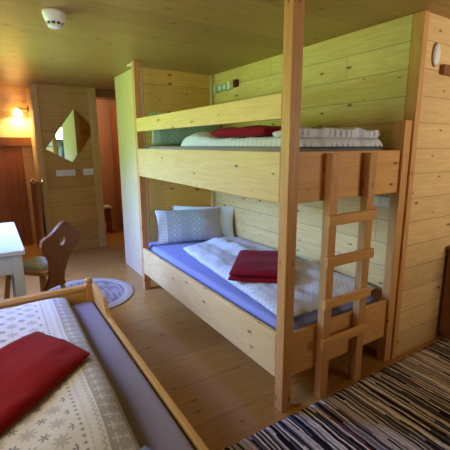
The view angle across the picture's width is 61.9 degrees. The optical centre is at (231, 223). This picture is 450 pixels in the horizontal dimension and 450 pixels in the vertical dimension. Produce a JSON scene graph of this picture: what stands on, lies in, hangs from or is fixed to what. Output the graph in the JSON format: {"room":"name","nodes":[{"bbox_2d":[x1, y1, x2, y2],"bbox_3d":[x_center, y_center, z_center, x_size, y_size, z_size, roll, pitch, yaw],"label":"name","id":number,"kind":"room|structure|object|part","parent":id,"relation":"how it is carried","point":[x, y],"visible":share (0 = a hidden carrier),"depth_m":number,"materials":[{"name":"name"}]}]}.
{"room":"bedroom","nodes":[
{"label":"bedroom","id":0,"kind":"room"},
{"bbox_2d":[0,88,36,244],"bbox_3d":[-3.362,-0.697,4.981,1.440,2.145,0.098,-8,14,-32],"label":"wall","id":1,"kind":"structure","parent":0,"point":[10,99],"depth_m":5.08,"materials":[{"name":"brown wood"}]},
{"bbox_2d":[0,137,31,145],"bbox_3d":[-3.350,-1.060,4.821,1.371,0.120,0.050,-8,14,-32],"label":"trim","id":2,"kind":"structure","parent":1,"relation":"attached to","point":[4,141],"depth_m":5.07,"materials":[{"name":"brown wood"}]},
{"bbox_2d":[0,147,32,245],"bbox_3d":[-3.361,-0.311,4.977,1.150,1.390,0.030,-8,14,-32],"label":"door","id":3,"kind":"structure","parent":1,"relation":"in","point":[14,207],"depth_m":5.16,"materials":[{"name":"red wood"}]},
{"bbox_2d":[26,84,46,236],"bbox_3d":[-2.603,-0.717,5.071,0.065,2.145,0.568,-8,14,-32],"label":"wall","id":4,"kind":"structure","parent":0,"point":[28,90],"depth_m":4.92,"materials":[{"name":"brown wood"}]},
{"bbox_2d":[13,106,28,115],"bbox_3d":[-2.813,-1.510,4.990,0.192,0.130,0.116,-8,14,-32],"label":"wall lamp","id":5,"kind":"object","parent":4,"relation":"attached to","point":[17,112],"visible":1,"depth_m":4.96,"materials":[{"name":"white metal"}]},
{"bbox_3d":[-2.845,-1.484,4.975,0.116,0.085,0.116,-8,14,-32],"label":"lamp shade","id":6,"kind":"part","parent":5,"relation":"part of","materials":[{"name":"white glass"}]},
{"bbox_2d":[30,177,44,256],"bbox_3d":[-2.573,-0.126,4.971,0.138,0.989,0.770,-8,14,-32],"label":"door","id":7,"kind":"structure","parent":4,"relation":"in","point":[35,189],"depth_m":4.76,"materials":[{"name":"brown wood"}]},
{"bbox_2d":[36,84,98,250],"bbox_3d":[-2.168,-0.696,4.967,0.630,2.145,0.080,-8,14,-32],"label":"wall","id":8,"kind":"structure","parent":0,"point":[71,199],"depth_m":4.93,"materials":[{"name":"brown wood"}]},
{"bbox_2d":[31,83,50,234],"bbox_3d":[-2.399,-0.652,4.759,0.060,2.145,0.024,-8,14,-32],"label":"trim","id":9,"kind":"structure","parent":8,"relation":"attached to","point":[33,85],"depth_m":4.71,"materials":[{"name":"brown wood"}]},
{"bbox_2d":[56,170,75,175],"bbox_3d":[-2.174,-0.668,4.910,0.233,0.074,0.014,-8,14,-32],"label":"switch plate","id":10,"kind":"object","parent":8,"relation":"attached to","point":[58,172],"visible":1,"depth_m":4.90,"materials":[{"name":"white plastic"}]},
{"bbox_2d":[46,109,90,161],"bbox_3d":[-2.089,-1.141,4.846,0.616,0.672,0.013,-9,15,-35],"label":"mirror","id":11,"kind":"object","parent":8,"relation":"attached to","point":[75,131],"visible":1,"depth_m":4.85,"materials":[{"name":"silver mirror"}]},
{"bbox_2d":[83,168,93,174],"bbox_3d":[-1.937,-0.704,5.060,0.135,0.087,0.014,-8,14,-32],"label":"switch plate","id":12,"kind":"object","parent":8,"relation":"attached to","point":[89,171],"visible":1,"depth_m":5.06,"materials":[{"name":"white plastic"}]},
{"bbox_2d":[87,88,106,246],"bbox_3d":[-1.859,-0.735,5.153,0.095,2.145,0.115,-8,14,-32],"label":"trim","id":13,"kind":"structure","parent":8,"relation":"attached to","point":[91,91],"depth_m":5.09,"materials":[{"name":"brown wood"}]},
{"bbox_2d":[96,99,117,227],"bbox_3d":[-2.418,-0.959,6.219,1.520,2.145,0.100,-8,14,-32],"label":"wall","id":14,"kind":"structure","parent":0,"point":[103,106],"depth_m":6.32,"materials":[{"name":"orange pine wood"}]},
{"bbox_2d":[110,107,123,229],"bbox_3d":[-1.800,-0.859,6.040,0.094,1.980,0.800,-8,14,-32],"label":"door","id":15,"kind":"structure","parent":14,"relation":"in","point":[113,114],"depth_m":6.21,"materials":[{"name":"red wood"}]},
{"bbox_2d":[114,67,150,278],"bbox_3d":[-1.082,-0.514,4.098,0.070,2.145,0.690,-8,14,-32],"label":"wall","id":16,"kind":"structure","parent":0,"point":[123,82],"depth_m":4.08,"materials":[{"name":"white wood"}]},
{"bbox_2d":[142,68,210,241],"bbox_3d":[-0.563,-0.511,4.083,0.775,2.145,0.100,-8,14,-32],"label":"wall","id":17,"kind":"structure","parent":0,"point":[164,91],"depth_m":3.91,"materials":[{"name":"brown wood"}]},
{"bbox_2d":[0,227,443,449],"bbox_3d":[-0.101,0.761,3.487,5.200,0.100,7.900,-8,14,-32],"label":"floor","id":18,"kind":"structure","parent":0,"point":[225,395],"depth_m":2.49,"materials":[{"name":"brown wood"}]},
{"bbox_2d":[0,222,26,296],"bbox_3d":[-1.954,0.485,2.747,0.764,0.750,1.088,-8,14,-32],"label":"table","id":19,"kind":"object","parent":18,"relation":"on","point":[12,249],"visible":0.77,"depth_m":2.47,"materials":[{"name":"grey paint"}]},
{"bbox_3d":[-1.945,0.375,3.337,0.060,0.722,0.060,-8,14,-32],"label":"leg","id":20,"kind":"part","parent":19,"relation":"part of","materials":[{"name":"grey paint"}]},
{"bbox_3d":[-1.413,0.544,2.532,0.060,0.722,0.060,-8,14,-32],"label":"leg","id":21,"kind":"part","parent":19,"relation":"part of","materials":[{"name":"grey paint"}]},
{"bbox_2d":[4,220,80,298],"bbox_3d":[-1.477,0.378,2.957,0.554,0.876,0.437,5,13,25],"label":"carved chair","id":22,"kind":"object","parent":18,"relation":"on","point":[57,255],"visible":0.7,"depth_m":2.84,"materials":[{"name":"brown wood"}]},
{"bbox_3d":[-1.762,0.594,2.942,0.107,0.461,0.038,-4,13,-19],"label":"leg","id":23,"kind":"part","parent":22,"relation":"part of","materials":[{"name":"brown wood"}]},
{"bbox_2d":[23,256,47,270],"bbox_3d":[-1.556,0.312,2.981,0.321,0.034,0.330,5,13,24],"label":"seat cushion","id":24,"kind":"object","parent":22,"relation":"on","point":[38,263],"visible":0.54,"depth_m":2.91,"materials":[{"name":"beige fabric"}]},
{"bbox_3d":[-1.438,0.607,2.880,0.037,0.460,0.102,-6,13,-26],"label":"leg","id":25,"kind":"part","parent":22,"relation":"part of","materials":[{"name":"brown wood"}]},
{"bbox_3d":[-1.538,0.343,2.979,0.400,0.030,0.379,5,13,25],"label":"seat","id":26,"kind":"part","parent":22,"relation":"part of","materials":[{"name":"brown wood"}]},
{"bbox_3d":[-1.310,0.231,2.846,0.185,0.542,0.356,5,13,25],"label":"backrest","id":27,"kind":"part","parent":22,"relation":"part of","materials":[{"name":"brown wood"}]},
{"bbox_2d":[39,278,133,308],"bbox_3d":[-1.419,0.681,3.597,0.934,0.013,0.934,-8,14,-32],"label":"round rug","id":28,"kind":"object","parent":18,"relation":"on","point":[116,292],"visible":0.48,"depth_m":3.75,"materials":[{"name":"fabric"}]},
{"bbox_2d":[0,277,208,449],"bbox_3d":[-0.742,0.858,1.390,0.963,0.577,2.112,-8,14,-32],"label":"bed","id":29,"kind":"object","parent":18,"relation":"on","point":[88,291],"visible":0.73,"depth_m":2.12,"materials":[{"name":"brown wood"}]},
{"bbox_3d":[-1.301,0.637,2.227,0.843,0.345,0.025,-8,14,-32],"label":"footboard","id":30,"kind":"part","parent":29,"relation":"part of","materials":[{"name":"brown wood"}]},
{"bbox_3d":[-0.925,0.629,2.474,0.052,0.577,0.052,-8,14,-32],"label":"corner post","id":31,"kind":"part","parent":29,"relation":"part of","materials":[{"name":"brown wood"}]},
{"bbox_2d":[70,301,194,449],"bbox_3d":[-0.737,0.805,1.377,0.908,0.211,2.008,-8,14,-32],"label":"mattress","id":32,"kind":"object","parent":29,"relation":"on","point":[151,423],"visible":0.4,"depth_m":1.51,"materials":[{"name":"purple fabric"}]},
{"bbox_2d":[0,298,140,449],"bbox_3d":[-0.949,0.618,1.536,0.742,0.102,1.408,-8,14,-32],"label":"duvet","id":33,"kind":"object","parent":32,"relation":"on","point":[84,411],"visible":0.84,"depth_m":1.30,"materials":[{"name":"fabric"}]},
{"bbox_2d":[0,331,89,434],"bbox_3d":[-0.849,0.596,1.346,0.467,0.070,0.770,5,13,21],"label":"folded blanket","id":34,"kind":"object","parent":33,"relation":"on","point":[33,364],"visible":1,"depth_m":1.43,"materials":[{"name":"red fabric"}]},
{"bbox_2d":[140,445,151,449],"bbox_3d":[-0.258,0.732,0.928,0.269,0.107,0.420,6,14,28],"label":"pillow","id":35,"kind":"object","parent":32,"relation":"on","point":[144,447],"visible":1,"depth_m":1.15,"materials":[{"name":"fabric"}]},
{"bbox_3d":[-0.345,0.720,1.619,0.023,0.352,2.010,-8,14,-32],"label":"rail","id":36,"kind":"part","parent":29,"relation":"part of","materials":[{"name":"brown wood"}]},
{"bbox_2d":[104,205,111,232],"bbox_3d":[-2.091,-0.073,6.135,0.220,0.445,0.220,-8,14,-32],"label":"stool","id":37,"kind":"object","parent":18,"relation":"on","point":[107,208],"visible":0.38,"depth_m":6.07,"materials":[{"name":"brown wood"}]},
{"bbox_3d":[-1.980,-0.054,6.114,0.030,0.414,0.030,-8,14,-32],"label":"leg","id":38,"kind":"part","parent":37,"relation":"part of","materials":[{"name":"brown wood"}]},
{"bbox_2d":[131,0,411,412],"bbox_3d":[0.047,-0.281,2.990,0.955,2.143,2.398,-8,14,-32],"label":"bunk bed","id":39,"kind":"object","parent":18,"relation":"on","point":[289,177],"visible":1,"depth_m":2.09,"materials":[{"name":"brown wood"}]},
{"bbox_3d":[-0.854,-0.397,3.549,0.062,2.143,0.060,-8,14,-32],"label":"post","id":40,"kind":"part","parent":39,"relation":"part of","materials":[{"name":"brown wood"}]},
{"bbox_3d":[-0.306,-0.725,2.579,0.025,0.115,2.015,-8,14,-32],"label":"guard rail","id":41,"kind":"part","parent":39,"relation":"part of","materials":[{"name":"brown wood"}]},
{"bbox_3d":[-0.305,-0.398,2.649,0.028,0.250,2.015,-8,14,-32],"label":"rail","id":42,"kind":"part","parent":39,"relation":"part of","materials":[{"name":"brown wood"}]},
{"bbox_3d":[-0.304,0.532,2.845,0.028,0.253,2.015,-8,14,-32],"label":"rail","id":43,"kind":"part","parent":39,"relation":"part of","materials":[{"name":"brown wood"}]},
{"bbox_2d":[149,240,376,330],"bbox_3d":[0.032,0.428,3.201,0.857,0.215,2.260,-8,14,-32],"label":"mattress","id":44,"kind":"object","parent":39,"relation":"on","point":[174,253],"visible":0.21,"depth_m":2.64,"materials":[{"name":"blue fabric"}]},
{"bbox_2d":[155,207,222,244],"bbox_3d":[-0.429,0.012,3.823,0.682,0.323,0.166,-4,12,-16],"label":"pillow","id":45,"kind":"object","parent":44,"relation":"on","point":[194,224],"visible":0.93,"depth_m":3.77,"materials":[{"name":"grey fabric"}]},
{"bbox_2d":[172,205,233,236],"bbox_3d":[-0.304,-0.023,3.974,0.672,0.330,0.124,0,12,2],"label":"pillow","id":46,"kind":"object","parent":44,"relation":"on","point":[226,213],"visible":0.4,"depth_m":3.94,"materials":[{"name":"fabric"}]},
{"bbox_2d":[183,236,375,316],"bbox_3d":[0.149,0.301,2.966,0.833,0.133,1.751,-8,14,-32],"label":"duvet","id":47,"kind":"object","parent":44,"relation":"on","point":[219,255],"visible":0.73,"depth_m":2.58,"materials":[{"name":"fabric"}]},
{"bbox_2d":[228,250,277,282],"bbox_3d":[0.231,0.295,2.743,0.436,0.083,0.603,2,12,9],"label":"folded blanket","id":48,"kind":"object","parent":47,"relation":"on","point":[249,265],"visible":0.7,"depth_m":2.56,"materials":[{"name":"red fabric"}]},
{"bbox_2d":[144,146,383,151],"bbox_3d":[0.031,-0.507,3.004,0.857,0.226,2.260,-8,14,-32],"label":"mattress","id":49,"kind":"object","parent":39,"relation":"on","point":[278,149],"visible":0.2,"depth_m":2.21,"materials":[{"name":"fabric"}]},
{"bbox_2d":[148,112,164,144],"bbox_3d":[-0.494,-0.966,3.820,0.700,0.320,0.122,-6,13,-28],"label":"pillow","id":50,"kind":"object","parent":49,"relation":"on","point":[148,112],"visible":0.11,"depth_m":3.66,"materials":[{"name":"fabric"}]},
{"bbox_2d":[149,114,215,144],"bbox_3d":[-0.451,-0.925,3.686,0.702,0.291,0.160,-6,13,-28],"label":"pillow","id":51,"kind":"object","parent":49,"relation":"on","point":[177,135],"visible":0.27,"depth_m":3.57,"materials":[{"name":"teal fabric"}]},
{"bbox_2d":[181,126,382,146],"bbox_3d":[0.258,-0.603,2.632,0.718,0.113,1.382,-8,14,-32],"label":"duvet","id":52,"kind":"object","parent":49,"relation":"on","point":[325,136],"visible":0.78,"depth_m":2.13,"materials":[{"name":"fabric"}]},
{"bbox_2d":[209,125,301,137],"bbox_3d":[0.190,-0.624,2.548,0.424,0.075,0.644,-8,14,-32],"label":"folded blanket","id":53,"kind":"object","parent":52,"relation":"on","point":[255,130],"visible":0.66,"depth_m":2.34,"materials":[{"name":"red fabric"}]},
{"bbox_3d":[0.276,-0.039,1.842,0.065,2.143,0.064,-8,14,-32],"label":"post","id":54,"kind":"part","parent":39,"relation":"part of","materials":[{"name":"brown wood"}]},
{"bbox_3d":[0.649,0.660,2.235,0.819,0.253,0.026,-8,14,-32],"label":"panel","id":55,"kind":"part","parent":39,"relation":"part of","materials":[{"name":"brown wood"}]},
{"bbox_3d":[0.648,-0.270,2.038,0.819,0.250,0.026,-8,14,-32],"label":"panel","id":56,"kind":"part","parent":39,"relation":"part of","materials":[{"name":"brown wood"}]},
{"bbox_3d":[1.020,0.149,2.372,0.065,1.555,0.060,-8,14,-32],"label":"post","id":57,"kind":"part","parent":39,"relation":"part of","materials":[{"name":"brown wood"}]},
{"bbox_2d":[223,338,449,449],"bbox_3d":[1.429,1.021,1.972,2.900,0.012,1.264,-8,14,-32],"label":"rag rug","id":58,"kind":"object","parent":18,"relation":"on","point":[405,404],"visible":1,"depth_m":1.98,"materials":[{"name":"multicoloured fabric"}]},
{"bbox_2d":[439,246,449,339],"bbox_3d":[1.945,0.496,2.739,0.720,0.697,0.436,-8,14,-32],"label":"base cabinet","id":59,"kind":"object","parent":18,"relation":"on","point":[444,327],"visible":1,"depth_m":2.72,"materials":[{"name":"brown wood"}]},
{"bbox_2d":[0,0,449,99],"bbox_3d":[-0.103,-1.436,3.024,5.200,0.100,7.900,-8,14,-32],"label":"ceiling","id":60,"kind":"structure","parent":0,"point":[96,43],"depth_m":2.51,"materials":[{"name":"brown wood"}]},
{"bbox_2d":[42,8,65,29],"bbox_3d":[-0.996,-1.145,2.106,0.124,0.087,0.124,-8,14,-32],"label":"smoke detector","id":61,"kind":"object","parent":60,"relation":"attached to","point":[55,18],"visible":1,"depth_m":2.07,"materials":[{"name":"white plastic"}]},
{"bbox_2d":[46,20,63,25],"bbox_3d":[-0.996,-1.124,2.110,0.090,0.012,0.093,-8,14,-32],"label":"grille","id":62,"kind":"object","parent":61,"relation":"attached to","point":[48,22],"depth_m":2.08,"materials":[{"name":"white plastic"}]},
{"bbox_2d":[214,14,413,350],"bbox_3d":[0.420,-0.361,3.367,0.080,2.145,2.395,-8,14,-32],"label":"wall","id":63,"kind":"structure","parent":0,"point":[359,79],"depth_m":2.68,"materials":[{"name":"brown wood"}]},
{"bbox_2d":[210,75,214,206],"bbox_3d":[-0.214,-0.541,4.221,0.034,2.145,0.039,-8,14,-32],"label":"trim","id":64,"kind":"structure","parent":63,"relation":"attached to","point":[211,76],"depth_m":4.04,"materials":[{"name":"brown wood"}]},
{"bbox_2d":[213,79,238,93],"bbox_3d":[-0.065,-1.389,3.794,0.048,0.090,0.417,-8,14,-32],"label":"power socket","id":65,"kind":"object","parent":63,"relation":"attached to","point":[229,85],"visible":1,"depth_m":3.76,"materials":[{"name":"white plastic"}]},
{"bbox_2d":[374,195,389,207],"bbox_3d":[0.973,-0.148,2.436,0.028,0.070,0.150,-8,14,-32],"label":"wall outlet","id":66,"kind":"object","parent":63,"relation":"attached to","point":[382,201],"visible":0.6,"depth_m":2.42,"materials":[{"name":"white plastic"}]},
{"bbox_2d":[374,197,379,204],"bbox_3d":[0.944,-0.152,2.456,0.004,0.050,0.055,-8,14,-32],"label":"socket","id":67,"kind":"object","parent":66,"relation":"attached to","point":[376,199],"depth_m":2.45,"materials":[{"name":"white plastic"}]},
{"bbox_2d":[381,198,388,205],"bbox_3d":[0.980,-0.141,2.403,0.004,0.050,0.055,-8,14,-32],"label":"socket","id":68,"kind":"object","parent":66,"relation":"attached to","point":[384,201],"depth_m":2.40,"materials":[{"name":"white plastic"}]},
{"bbox_2d":[390,10,429,359],"bbox_3d":[1.073,-0.145,2.338,0.045,2.145,0.072,-8,14,-32],"label":"trim","id":69,"kind":"structure","parent":63,"relation":"attached to","point":[420,19],"depth_m":2.21,"materials":[{"name":"brown wood"}]},
{"bbox_2d":[396,13,449,355],"bbox_3d":[1.971,-0.267,2.913,2.100,2.145,0.060,-8,14,-32],"label":"wall","id":70,"kind":"structure","parent":0,"point":[428,241],"depth_m":2.46,"materials":[{"name":"brown wood"}]},
{"bbox_2d":[431,42,440,66],"bbox_3d":[1.202,-0.995,2.199,0.068,0.136,0.025,-8,14,-32],"label":"wall sensor","id":71,"kind":"object","parent":70,"relation":"attached to","point":[436,51],"visible":1,"depth_m":2.19,"materials":[{"name":"white plastic"}]},
{"bbox_2d":[440,64,449,75],"bbox_3d":[1.518,-0.955,2.376,0.575,0.057,0.091,-8,14,-32],"label":"hook rail","id":72,"kind":"object","parent":70,"relation":"attached to","point":[444,68],"visible":1,"depth_m":2.25,"materials":[{"name":"brown wood"}]},
{"bbox_3d":[-1.003,-0.814,5.520,0.080,2.145,2.835,-8,14,-32],"label":"wall","id":73,"kind":"structure","parent":0,"visible":0},
{"bbox_2d":[95,88,115,98],"bbox_3d":[-1.474,-1.787,5.197,0.833,0.105,0.080,-8,14,-32],"label":"trim","id":74,"kind":"structure","parent":73,"relation":"attached to","point":[100,93],"depth_m":5.02,"materials":[{"name":"brown wood"}]}
]}

